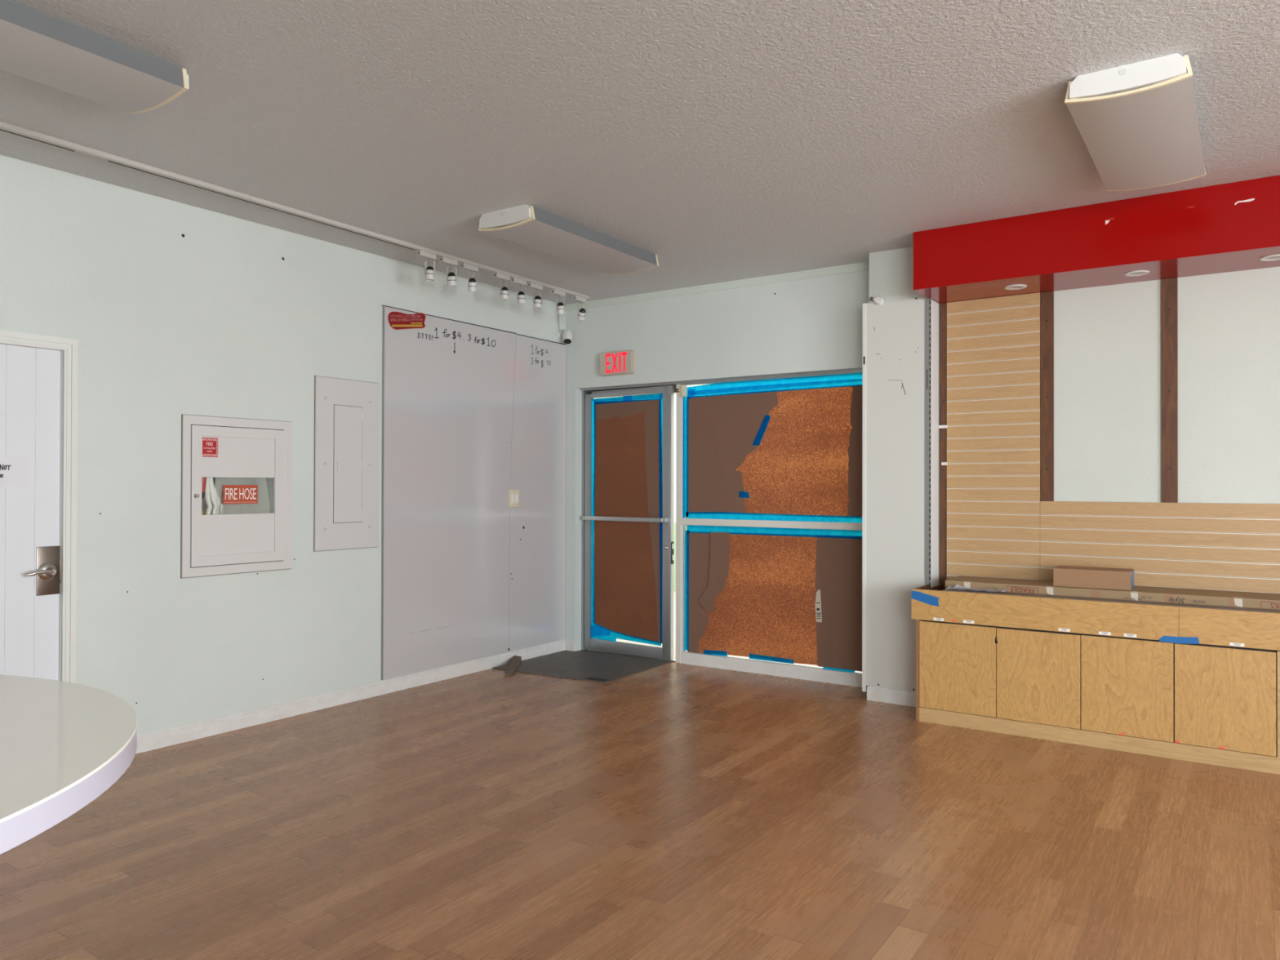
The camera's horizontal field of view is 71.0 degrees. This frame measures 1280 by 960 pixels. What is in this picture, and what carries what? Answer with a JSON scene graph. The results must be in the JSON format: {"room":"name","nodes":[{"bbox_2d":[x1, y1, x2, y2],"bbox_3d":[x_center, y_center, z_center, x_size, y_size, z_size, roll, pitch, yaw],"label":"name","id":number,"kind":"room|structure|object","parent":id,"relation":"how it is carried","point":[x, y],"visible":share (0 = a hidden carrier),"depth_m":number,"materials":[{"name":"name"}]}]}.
{"room":"empty retail store","nodes":[
{"label":"empty retail store","id":0,"kind":"room"},
{"bbox_2d":[0,155,565,735],"bbox_3d":[-2.689,-0.042,4.358,0.162,2.804,7.510,0,0,34],"label":"wall","id":1,"kind":"structure","parent":0,"point":[172,308],"depth_m":4.71,"materials":[{"name":"paint"}]},
{"bbox_2d":[0,329,77,683],"bbox_3d":[-2.997,0.345,3.865,0.203,2.024,0.996,0,0,34],"label":"door","id":2,"kind":"structure","parent":1,"relation":"in","point":[38,373],"depth_m":4.14,"materials":[{"name":"white paint"}]},
{"bbox_2d":[0,455,27,487],"bbox_3d":[-2.880,-0.040,3.975,0.002,0.143,0.300,0,0,34],"label":"paper note","id":3,"kind":"object","parent":2,"relation":"attached to","point":[13,468],"visible":1,"depth_m":4.05,"materials":[{"name":"white paper"}]},
{"bbox_2d":[180,413,292,578],"bbox_3d":[-2.249,0.086,4.963,0.190,0.853,0.649,0,0,34],"label":"cabinet","id":4,"kind":"object","parent":1,"relation":"attached to","point":[212,446],"visible":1,"depth_m":4.90,"materials":[{"name":"white metal"}]},
{"bbox_2d":[201,476,206,497],"bbox_3d":[-2.335,-0.034,4.793,0.042,0.264,0.068,0,0,34],"label":"fire extinguisher","id":5,"kind":"object","parent":4,"relation":"in","point":[203,478],"visible":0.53,"depth_m":4.78,"materials":[{"name":"red metal"}]},
{"bbox_2d":[201,477,270,515],"bbox_3d":[-2.233,0.090,4.963,0.073,0.450,0.455,0,0,37],"label":"fire hose","id":6,"kind":"object","parent":4,"relation":"in","point":[213,493],"visible":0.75,"depth_m":4.92,"materials":[{"name":"white fabric"}]},
{"bbox_2d":[224,501,255,502],"bbox_3d":[-2.196,0.122,4.933,0.001,0.005,0.185,0,0,34],"label":"print","id":7,"kind":"object","parent":4,"relation":"attached to","point":[224,501],"depth_m":4.93,"materials":[{"name":"red"}]},
{"bbox_2d":[313,375,379,551],"bbox_3d":[-1.793,-0.097,5.518,0.024,1.046,0.473,0,0,34],"label":"electrical panel","id":8,"kind":"object","parent":1,"relation":"attached to","point":[346,485],"visible":1,"depth_m":5.50,"materials":[{"name":"white paint"}]},
{"bbox_2d":[135,640,564,754],"bbox_3d":[-2.666,1.316,4.236,0.013,0.088,7.350,0,0,34],"label":"baseboard","id":9,"kind":"structure","parent":1,"relation":"attached to","point":[159,739],"depth_m":5.36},
{"bbox_2d":[380,305,515,679],"bbox_3d":[-1.296,0.084,6.263,0.011,2.399,1.266,0,0,34],"label":"panel","id":10,"kind":"object","parent":1,"relation":"attached to","point":[448,384],"visible":1,"depth_m":6.20,"materials":[{"name":"grey laminate"}]},
{"bbox_2d":[387,311,426,330],"bbox_3d":[-1.533,-1.048,5.911,0.004,0.150,0.327,0,0,34],"label":"wall sign","id":11,"kind":"object","parent":10,"relation":"attached to","point":[396,320],"visible":1,"depth_m":5.90,"materials":[{"name":"red"}]},
{"bbox_2d":[507,333,565,651],"bbox_3d":[-0.798,0.092,7.003,0.007,2.394,0.680,0,0,34],"label":"panel","id":12,"kind":"object","parent":1,"relation":"attached to","point":[538,447],"visible":1,"depth_m":7.00,"materials":[{"name":"white plastic"}]},
{"bbox_2d":[508,489,519,506],"bbox_3d":[-0.948,0.140,6.768,0.010,0.128,0.110,0,0,34],"label":"light switch","id":13,"kind":"object","parent":12,"relation":"attached to","point":[513,495],"visible":1,"depth_m":6.76,"materials":[{"name":"beige plastic"}]},
{"bbox_2d":[0,662,1279,959],"bbox_3d":[1.302,1.404,1.555,9.910,0.100,7.660,0,0,34],"label":"floor","id":14,"kind":"structure","parent":0,"point":[673,811],"depth_m":3.37,"materials":[{"name":"brown wood"}]},
{"bbox_2d":[0,675,137,854],"bbox_3d":[-1.466,0.870,1.130,1.449,0.950,1.449,0,0,34],"label":"round table","id":15,"kind":"object","parent":14,"relation":"on","point":[63,744],"visible":1,"depth_m":1.33,"materials":[{"name":"white laminate"}]},
{"bbox_2d":[492,649,671,683],"bbox_3d":[-0.410,1.376,6.680,0.969,0.008,0.952,0,0,34],"label":"floor mat","id":16,"kind":"object","parent":14,"relation":"on","point":[583,664],"visible":1,"depth_m":6.62,"materials":[{"name":"black plastic"}]},
{"bbox_2d":[504,655,521,675],"bbox_3d":[-0.923,1.349,6.537,0.060,0.054,0.460,0,0,1],"label":"wedge","id":17,"kind":"object","parent":16,"relation":"on","point":[516,661],"visible":1,"depth_m":6.53,"materials":[{"name":"brown wood"}]},
{"bbox_2d":[911,584,1279,774],"bbox_3d":[2.600,1.000,4.719,2.206,0.751,0.471,0,0,34],"label":"base cabinet","id":18,"kind":"object","parent":14,"relation":"on","point":[1190,684],"visible":1,"depth_m":4.58,"materials":[{"name":"brown wood"}]},
{"bbox_2d":[915,584,942,591],"bbox_3d":[1.710,0.714,5.334,0.041,0.169,0.452,0,0,34],"label":"countertop","id":19,"kind":"structure","parent":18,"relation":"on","point":[939,587],"depth_m":5.35,"materials":[{"name":"brown wood"}]},
{"bbox_2d":[942,589,1279,613],"bbox_3d":[2.481,0.698,4.618,1.790,0.152,0.118,0,0,34],"label":"cardboard box","id":20,"kind":"object","parent":18,"relation":"on","point":[1246,609],"visible":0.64,"depth_m":4.60,"materials":[{"name":"brown cardboard"}]},
{"bbox_2d":[946,585,999,592],"bbox_3d":[1.873,0.612,5.051,0.281,0.020,0.081,0,0,34],"label":"loose paper","id":21,"kind":"object","parent":20,"relation":"on","point":[948,586],"visible":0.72,"depth_m":5.06,"materials":[{"name":"white paper"}]},
{"bbox_2d":[953,584,1008,591],"bbox_3d":[1.899,0.603,5.004,0.280,0.019,0.075,0,0,37],"label":"loose paper","id":22,"kind":"object","parent":21,"relation":"on","point":[957,586],"visible":1,"depth_m":5.02,"materials":[{"name":"white paper"}]},
{"bbox_2d":[945,575,1279,609],"bbox_3d":[2.641,0.677,4.782,1.908,0.197,0.321,0,0,34],"label":"countertop","id":23,"kind":"structure","parent":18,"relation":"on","point":[1173,595],"depth_m":4.70,"materials":[{"name":"brown"}]},
{"bbox_2d":[1053,565,1133,590],"bbox_3d":[2.467,0.530,4.880,0.377,0.097,0.206,0,0,34],"label":"cardboard box","id":24,"kind":"object","parent":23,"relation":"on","point":[1122,579],"visible":1,"depth_m":4.80,"materials":[{"name":"brown cardboard"}]},
{"bbox_2d":[1130,570,1133,589],"bbox_3d":[2.623,0.530,4.779,0.001,0.089,0.188,0,0,33],"label":"print","id":25,"kind":"object","parent":24,"relation":"attached to","point":[1131,571],"depth_m":4.75,"materials":[{"name":"blue"}]},
{"bbox_2d":[0,0,1279,304],"bbox_3d":[1.310,-1.510,1.572,9.910,0.120,7.660,0,0,34],"label":"ceiling","id":26,"kind":"structure","parent":0,"point":[719,140],"depth_m":3.55,"materials":[{"name":"white paint"}]},
{"bbox_2d":[0,0,188,114],"bbox_3d":[-2.073,-1.403,2.755,0.382,0.098,1.216,0,0,34],"label":"ceiling light","id":27,"kind":"object","parent":26,"relation":"attached to","point":[35,46],"visible":1,"depth_m":2.96,"materials":[{"name":"grey plastic"}]},
{"bbox_2d":[0,121,589,299],"bbox_3d":[-2.338,-1.433,4.025,0.037,0.024,7.036,0,0,33],"label":"track rail","id":28,"kind":"object","parent":26,"relation":"attached to","point":[4,126],"visible":1,"depth_m":4.48,"materials":[{"name":"white metal"}]},
{"bbox_2d":[417,249,435,281],"bbox_3d":[-1.324,-1.327,5.566,0.064,0.168,0.129,0,0,34],"label":"track spotlight","id":29,"kind":"object","parent":28,"relation":"attached to","point":[429,271],"visible":1,"depth_m":5.57,"materials":[{"name":"white metal"}]},
{"bbox_2d":[439,256,457,286],"bbox_3d":[-1.220,-1.325,5.723,0.064,0.169,0.129,0,0,34],"label":"track spotlight","id":30,"kind":"object","parent":28,"relation":"attached to","point":[451,279],"visible":1,"depth_m":5.73,"materials":[{"name":"white metal"}]},
{"bbox_2d":[460,262,478,291],"bbox_3d":[-1.121,-1.322,5.879,0.063,0.172,0.129,0,0,34],"label":"track spotlight","id":31,"kind":"object","parent":28,"relation":"attached to","point":[472,286],"visible":1,"depth_m":5.88,"materials":[{"name":"white metal"}]},
{"bbox_2d":[493,272,510,300],"bbox_3d":[-0.947,-1.322,6.141,0.058,0.169,0.129,0,0,34],"label":"track spotlight","id":32,"kind":"object","parent":28,"relation":"attached to","point":[504,291],"visible":1,"depth_m":6.14,"materials":[{"name":"white metal"}]},
{"bbox_2d":[511,277,526,304],"bbox_3d":[-0.850,-1.321,6.287,0.063,0.168,0.129,0,0,34],"label":"track spotlight","id":33,"kind":"object","parent":28,"relation":"attached to","point":[521,297],"visible":1,"depth_m":6.29,"materials":[{"name":"white metal"}]},
{"bbox_2d":[527,282,542,308],"bbox_3d":[-0.753,-1.320,6.435,0.058,0.168,0.129,0,0,34],"label":"track spotlight","id":34,"kind":"object","parent":28,"relation":"attached to","point":[537,300],"visible":1,"depth_m":6.44,"materials":[{"name":"white metal"}]},
{"bbox_2d":[551,288,565,314],"bbox_3d":[-0.606,-1.317,6.658,0.064,0.170,0.129,0,0,34],"label":"track spotlight","id":35,"kind":"object","parent":28,"relation":"attached to","point":[560,308],"visible":1,"depth_m":6.66,"materials":[{"name":"white metal"}]},
{"bbox_2d":[573,295,586,319],"bbox_3d":[-0.465,-1.314,6.876,0.075,0.174,0.129,0,0,34],"label":"track spotlight","id":36,"kind":"object","parent":28,"relation":"attached to","point":[582,313],"visible":1,"depth_m":6.88,"materials":[{"name":"white metal"}]},
{"bbox_2d":[478,204,658,274],"bbox_3d":[-0.380,-1.383,5.268,0.392,0.098,1.226,0,0,34],"label":"ceiling light","id":37,"kind":"object","parent":26,"relation":"attached to","point":[530,226],"visible":1,"depth_m":5.07,"materials":[{"name":"grey plastic"}]},
{"bbox_2d":[913,175,1279,303],"bbox_3d":[3.448,-1.262,4.191,4.203,0.333,0.479,0,0,34],"label":"soffit","id":38,"kind":"structure","parent":26,"relation":"attached to","point":[1229,227],"depth_m":4.66,"materials":[{"name":"red paint"}]},
{"bbox_2d":[1004,284,1026,289],"bbox_3d":[2.126,-1.090,5.080,0.118,0.005,0.118,0,0,34],"label":"recessed light","id":39,"kind":"object","parent":38,"relation":"attached to","point":[1012,286],"visible":1,"depth_m":5.07,"materials":[{"name":"white plastic"}]},
{"bbox_2d":[1124,270,1149,276],"bbox_3d":[2.626,-1.091,4.742,0.118,0.005,0.118,0,0,34],"label":"recessed light","id":40,"kind":"object","parent":38,"relation":"attached to","point":[1139,273],"visible":1,"depth_m":4.74,"materials":[{"name":"white plastic"}]},
{"bbox_2d":[1259,254,1279,261],"bbox_3d":[3.116,-1.092,4.410,0.118,0.005,0.118,0,0,34],"label":"recessed light","id":41,"kind":"object","parent":38,"relation":"attached to","point":[1273,257],"visible":1,"depth_m":4.42,"materials":[{"name":"white plastic"}]},
{"bbox_2d":[1064,53,1205,191],"bbox_3d":[2.020,-1.387,3.607,0.394,0.098,1.196,0,0,34],"label":"ceiling light","id":42,"kind":"object","parent":26,"relation":"attached to","point":[1137,122],"visible":1,"depth_m":3.38,"materials":[{"name":"grey plastic"}]},
{"bbox_2d":[564,270,869,651],"bbox_3d":[0.678,-0.021,6.515,3.000,2.804,0.162,0,0,34],"label":"wall","id":43,"kind":"structure","parent":0,"point":[812,324],"depth_m":6.55,"materials":[{"name":"paint"}]},
{"bbox_2d":[557,314,572,343],"bbox_3d":[-0.594,-1.255,7.200,0.129,0.332,0.102,0,0,34],"label":"security camera","id":44,"kind":"object","parent":43,"relation":"attached to","point":[566,335],"visible":0.98,"depth_m":7.17,"materials":[{"name":"white plastic"}]},
{"bbox_2d":[564,640,574,651],"bbox_3d":[-0.567,1.339,7.245,0.090,0.088,0.013,0,0,34],"label":"baseboard","id":45,"kind":"structure","parent":43,"relation":"attached to","point":[569,644],"depth_m":7.24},
{"bbox_2d":[600,349,635,376],"bbox_3d":[-0.180,-0.909,6.979,0.316,0.186,0.047,0,0,34],"label":"exit sign","id":46,"kind":"object","parent":43,"relation":"attached to","point":[620,362],"visible":1,"depth_m":6.95,"materials":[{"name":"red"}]},
{"bbox_2d":[675,384,683,663],"bbox_3d":[0.311,0.329,6.813,0.044,2.106,0.076,0,0,34],"label":"door frame","id":47,"kind":"structure","parent":43,"relation":"in","point":[679,402],"depth_m":6.78,"materials":[{"name":"white paint"}]},
{"bbox_2d":[675,386,679,394],"bbox_3d":[0.286,-0.676,6.782,0.028,0.060,0.016,0,0,34],"label":"door contact","id":48,"kind":"structure","parent":47,"relation":"attached to","point":[677,390],"depth_m":6.78,"materials":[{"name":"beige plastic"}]},
{"bbox_2d":[680,384,687,399],"bbox_3d":[0.329,-0.656,6.775,0.036,0.119,0.045,0,0,34],"label":"sensor","id":49,"kind":"object","parent":47,"relation":"attached to","point":[683,388],"visible":1,"depth_m":6.76,"materials":[{"name":"beige plastic"}]},
{"bbox_2d":[564,261,869,311],"bbox_3d":[0.475,-1.398,6.555,2.622,0.050,0.022,0,0,34],"label":"trim","id":50,"kind":"structure","parent":43,"relation":"attached to","point":[863,266],"depth_m":6.45,"materials":[{"name":"white paint"}]},
{"bbox_2d":[579,368,862,687],"bbox_3d":[0.613,0.322,6.594,2.597,2.119,0.100,0,0,34],"label":"window","id":51,"kind":"structure","parent":43,"relation":"in","point":[815,673],"depth_m":6.47,"materials":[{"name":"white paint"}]},
{"bbox_2d":[581,385,674,661],"bbox_3d":[-0.109,0.327,7.037,0.860,2.084,0.092,0,0,37],"label":"door","id":52,"kind":"structure","parent":51,"relation":"attached to","point":[665,652],"depth_m":6.85,"materials":[{"name":"silver metal"}]},
{"bbox_2d":[591,399,595,626],"bbox_3d":[-0.387,0.310,7.273,0.053,1.934,0.001,0,0,37],"label":"tape strip","id":53,"kind":"object","parent":52,"relation":"attached to","point":[593,406],"visible":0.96,"depth_m":7.27,"materials":[{"name":"blue plastic"}]},
{"bbox_2d":[590,623,610,637],"bbox_3d":[-0.320,1.216,7.204,0.224,0.119,0.001,0,0,37],"label":"tape strip","id":54,"kind":"object","parent":52,"relation":"attached to","point":[596,630],"visible":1,"depth_m":7.22,"materials":[{"name":"blue plastic"}]},
{"bbox_2d":[592,635,616,641],"bbox_3d":[-0.286,1.265,7.187,0.245,0.036,0.001,0,0,37],"label":"tape strip","id":55,"kind":"object","parent":52,"relation":"attached to","point":[603,637],"visible":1,"depth_m":7.17,"materials":[{"name":"blue plastic"}]},
{"bbox_2d":[594,412,657,641],"bbox_3d":[-0.097,0.307,7.056,0.689,1.886,0.001,0,0,37],"label":"paper sheet","id":56,"kind":"object","parent":52,"relation":"attached to","point":[625,597],"visible":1,"depth_m":7.08,"materials":[{"name":"brown paper"}]},
{"bbox_2d":[592,400,595,623],"bbox_3d":[-0.372,0.257,7.252,0.030,1.803,0.001,0,0,37],"label":"tape strip","id":57,"kind":"object","parent":56,"relation":"attached to","point":[594,401],"visible":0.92,"depth_m":7.25,"materials":[{"name":"blue plastic"}]},
{"bbox_2d":[595,396,662,404],"bbox_3d":[-0.103,-0.628,7.059,0.671,0.036,0.001,0,0,37],"label":"tape strip","id":58,"kind":"object","parent":56,"relation":"attached to","point":[606,401],"visible":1,"depth_m":7.09,"materials":[{"name":"blue plastic"}]},
{"bbox_2d":[591,393,660,401],"bbox_3d":[-0.112,-0.645,7.076,0.715,0.036,0.001,0,0,37],"label":"tape strip","id":59,"kind":"object","parent":52,"relation":"attached to","point":[655,394],"visible":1,"depth_m":7.01,"materials":[{"name":"blue plastic"}]},
{"bbox_2d":[593,622,661,645],"bbox_3d":[-0.108,1.209,7.048,0.674,0.117,0.001,0,0,37],"label":"tape strip","id":60,"kind":"object","parent":52,"relation":"attached to","point":[614,634],"visible":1,"depth_m":7.03,"materials":[{"name":"blue plastic"}]},
{"bbox_2d":[622,395,631,401],"bbox_3d":[-0.097,-0.639,7.052,0.089,0.052,0.001,0,0,37],"label":"tape strip","id":61,"kind":"object","parent":52,"relation":"attached to","point":[625,398],"visible":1,"depth_m":7.05,"materials":[{"name":"blue plastic"}]},
{"bbox_2d":[595,400,659,419],"bbox_3d":[-0.104,-0.559,7.063,0.657,0.146,0.001,0,0,37],"label":"kraft paper","id":62,"kind":"object","parent":52,"relation":"attached to","point":[603,411],"visible":1,"depth_m":7.08,"materials":[{"name":"brown paper"}]},
{"bbox_2d":[644,407,660,642],"bbox_3d":[0.097,0.339,6.908,0.163,1.816,0.001,0,0,37],"label":"kraft paper","id":63,"kind":"object","parent":52,"relation":"attached to","point":[651,417],"visible":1,"depth_m":6.90,"materials":[{"name":"brown paper"}]},
{"bbox_2d":[658,392,662,512],"bbox_3d":[0.166,-0.114,6.854,0.053,1.104,0.001,0,0,37],"label":"tape strip","id":64,"kind":"object","parent":52,"relation":"attached to","point":[660,405],"visible":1,"depth_m":6.86,"materials":[{"name":"blue plastic"}]},
{"bbox_2d":[659,512,662,643],"bbox_3d":[0.166,0.745,6.846,0.043,0.996,0.001,0,0,37],"label":"tape strip","id":65,"kind":"object","parent":52,"relation":"attached to","point":[660,513],"visible":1,"depth_m":6.85,"materials":[{"name":"blue plastic"}]},
{"bbox_2d":[682,395,688,517],"bbox_3d":[0.339,-0.178,6.787,0.064,0.926,0.001,0,0,34],"label":"tape strip","id":66,"kind":"object","parent":51,"relation":"attached to","point":[686,402],"visible":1,"depth_m":6.78,"materials":[{"name":"blue plastic"}]},
{"bbox_2d":[684,529,688,650],"bbox_3d":[0.352,0.833,6.771,0.042,0.908,0.001,0,0,34],"label":"tape strip","id":67,"kind":"object","parent":51,"relation":"attached to","point":[686,535],"visible":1,"depth_m":6.77,"materials":[{"name":"blue plastic"}]},
{"bbox_2d":[687,388,694,399],"bbox_3d":[0.385,-0.649,6.757,0.068,0.074,0.001,0,0,34],"label":"tape strip","id":68,"kind":"object","parent":51,"relation":"attached to","point":[691,393],"visible":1,"depth_m":6.76,"materials":[{"name":"blue plastic"}]},
{"bbox_2d":[688,533,710,653],"bbox_3d":[0.450,0.844,6.711,0.220,0.915,0.001,0,0,34],"label":"kraft paper","id":69,"kind":"object","parent":51,"relation":"attached to","point":[699,543],"visible":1,"depth_m":6.72,"materials":[{"name":"brown paper"}]},
{"bbox_2d":[698,532,729,613],"bbox_3d":[0.547,0.686,6.636,0.266,0.605,0.001,0,0,34],"label":"kraft paper","id":70,"kind":"object","parent":51,"relation":"attached to","point":[719,566],"visible":1,"depth_m":6.62,"materials":[{"name":"brown paper"}]},
{"bbox_2d":[703,649,727,656],"bbox_3d":[0.557,1.276,6.629,0.206,0.042,0.001,0,0,34],"label":"tape strip","id":71,"kind":"object","parent":51,"relation":"attached to","point":[722,653],"visible":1,"depth_m":6.62,"materials":[{"name":"blue plastic"}]},
{"bbox_2d":[688,391,778,512],"bbox_3d":[0.671,-0.190,6.568,0.748,0.882,0.001,0,0,34],"label":"kraft paper","id":72,"kind":"object","parent":51,"relation":"attached to","point":[723,429],"visible":1,"depth_m":6.62,"materials":[{"name":"brown paper"}]},
{"bbox_2d":[739,491,749,497],"bbox_3d":[0.757,0.106,6.500,0.085,0.052,0.001,0,0,34],"label":"tape strip","id":73,"kind":"object","parent":72,"relation":"attached to","point":[742,494],"visible":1,"depth_m":6.50,"materials":[{"name":"blue plastic"}]},
{"bbox_2d":[752,414,770,445],"bbox_3d":[0.870,-0.355,6.426,0.148,0.218,0.001,0,0,34],"label":"tape strip","id":74,"kind":"object","parent":72,"relation":"attached to","point":[761,432],"visible":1,"depth_m":6.42,"materials":[{"name":"blue plastic"}]},
{"bbox_2d":[749,653,793,663],"bbox_3d":[0.931,1.270,6.375,0.349,0.038,0.001,0,0,34],"label":"tape strip","id":75,"kind":"object","parent":51,"relation":"attached to","point":[753,656],"visible":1,"depth_m":6.38,"materials":[{"name":"blue plastic"}]},
{"bbox_2d":[685,511,862,522],"bbox_3d":[1.068,0.268,6.290,1.741,0.070,0.001,0,0,34],"label":"tape strip","id":76,"kind":"object","parent":51,"relation":"attached to","point":[711,515],"visible":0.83,"depth_m":6.38,"materials":[{"name":"blue plastic"}]},
{"bbox_2d":[687,533,861,671],"bbox_3d":[1.066,0.838,6.300,1.720,0.934,0.001,0,0,34],"label":"paper sheet","id":77,"kind":"object","parent":51,"relation":"attached to","point":[766,605],"visible":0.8,"depth_m":6.40,"materials":[{"name":"brown paper"}]},
{"bbox_2d":[686,524,862,538],"bbox_3d":[1.065,0.363,6.292,1.718,0.066,0.001,0,0,34],"label":"tape strip","id":78,"kind":"object","parent":51,"relation":"attached to","point":[824,533],"visible":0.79,"depth_m":6.35,"materials":[{"name":"blue plastic"}]},
{"bbox_2d":[687,373,862,392],"bbox_3d":[1.070,-0.686,6.314,1.752,0.085,0.001,0,0,34],"label":"tape strip","id":79,"kind":"object","parent":51,"relation":"attached to","point":[848,376],"visible":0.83,"depth_m":6.37,"materials":[{"name":"blue plastic"}]},
{"bbox_2d":[735,386,853,515],"bbox_3d":[1.075,-0.191,6.302,1.735,0.912,0.001,0,0,34],"label":"paper sheet","id":80,"kind":"object","parent":51,"relation":"attached to","point":[799,464],"visible":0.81,"depth_m":6.26,"materials":[{"name":"brown paper"}]},
{"bbox_2d":[692,378,862,397],"bbox_3d":[1.077,-0.650,6.291,1.724,0.058,0.001,0,0,34],"label":"tape strip","id":81,"kind":"object","parent":80,"relation":"attached to","point":[857,382],"visible":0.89,"depth_m":6.36,"materials":[{"name":"blue plastic"}]},
{"bbox_2d":[815,537,862,671],"bbox_3d":[1.493,0.828,6.004,0.685,0.910,0.001,0,0,34],"label":"kraft paper","id":82,"kind":"object","parent":51,"relation":"attached to","point":[838,563],"visible":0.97,"depth_m":6.10,"materials":[{"name":"brown paper"}]},
{"bbox_2d":[822,666,854,672],"bbox_3d":[1.348,1.289,6.093,0.234,0.022,0.001,0,0,34],"label":"tape strip","id":83,"kind":"object","parent":51,"relation":"attached to","point":[824,668],"visible":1,"depth_m":6.09,"materials":[{"name":"blue plastic"}]},
{"bbox_2d":[847,385,862,516],"bbox_3d":[1.596,-0.191,5.942,0.472,0.904,0.001,0,0,34],"label":"kraft paper","id":84,"kind":"object","parent":51,"relation":"attached to","point":[855,449],"visible":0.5,"depth_m":6.04,"materials":[{"name":"brown paper"}]},
{"bbox_2d":[868,246,938,692],"bbox_3d":[1.693,-0.023,5.670,0.384,2.804,0.345,0,0,34],"label":"wall column","id":85,"kind":"structure","parent":0,"point":[891,271],"depth_m":5.56,"materials":[{"name":"paint"}]},
{"bbox_2d":[866,685,915,706],"bbox_3d":[1.592,1.335,5.512,0.405,0.086,0.013,0,0,34],"label":"baseboard","id":86,"kind":"structure","parent":85,"relation":"attached to","point":[873,694],"depth_m":5.53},
{"bbox_2d":[862,296,938,692],"bbox_3d":[1.619,0.106,5.589,0.430,2.446,0.156,0,0,34],"label":"pillar","id":87,"kind":"structure","parent":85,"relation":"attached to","point":[900,412],"depth_m":5.53,"materials":[{"name":"white paint"}]},
{"bbox_2d":[869,295,884,305],"bbox_3d":[1.473,-1.119,5.583,0.079,0.062,0.044,0,0,34],"label":"security camera","id":88,"kind":"object","parent":87,"relation":"attached to","point":[879,300],"depth_m":5.58,"materials":[{"name":"white plastic"}]},
{"bbox_2d":[938,266,1279,584],"bbox_3d":[4.629,-0.026,3.806,6.620,2.804,0.220,0,0,34],"label":"wall","id":89,"kind":"structure","parent":0,"point":[1108,339],"depth_m":4.89,"materials":[{"name":"white paint"}]},
{"bbox_2d":[939,302,946,590],"bbox_3d":[1.870,-0.206,5.533,0.044,1.769,0.014,0,0,34],"label":"wooden strip","id":90,"kind":"object","parent":89,"relation":"attached to","point":[943,307],"visible":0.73,"depth_m":5.53,"materials":[{"name":"brown wood"}]},
{"bbox_2d":[937,292,1040,580],"bbox_3d":[2.084,-0.186,5.376,0.578,1.808,0.033,0,0,34],"label":"panel","id":91,"kind":"object","parent":89,"relation":"attached to","point":[993,425],"visible":0.97,"depth_m":5.35,"materials":[{"name":"brown wood"}]},
{"bbox_2d":[1040,291,1053,501],"bbox_3d":[2.361,-0.484,5.203,0.070,1.213,0.014,0,0,34],"label":"wooden strip","id":92,"kind":"object","parent":89,"relation":"attached to","point":[1046,298],"visible":1,"depth_m":5.20,"materials":[{"name":"brown wood"}]},
{"bbox_2d":[1040,501,1279,594],"bbox_3d":[3.282,0.419,4.568,2.306,0.594,0.021,0,0,34],"label":"panel","id":93,"kind":"object","parent":89,"relation":"attached to","point":[1206,546],"visible":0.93,"depth_m":4.84,"materials":[{"name":"brown wood"}]},
{"bbox_2d":[1161,277,1177,502],"bbox_3d":[2.867,-0.485,4.860,0.076,1.213,0.014,0,0,34],"label":"wooden strip","id":94,"kind":"object","parent":89,"relation":"attached to","point":[1169,286],"visible":1,"depth_m":4.86,"materials":[{"name":"brown wood"}]},
{"label":"outside","id":95,"kind":"structure","parent":0,"visible":0},
{"bbox_2d":[616,590,860,671],"bbox_3d":[3.611,1.442,9.954,20.000,0.055,8.840,0,0,34],"label":"ground","id":96,"kind":"structure","parent":95,"point":[674,591],"depth_m":7.75,"materials":[{"name":"beige"}]},
{"bbox_2d":[600,384,704,590],"bbox_3d":[3.386,-0.243,9.624,20.000,3.300,0.260,0,0,34],"label":"wall","id":97,"kind":"structure","parent":96,"relation":"on","point":[674,510],"depth_m":11.52,"materials":[{"name":"beige paint"}]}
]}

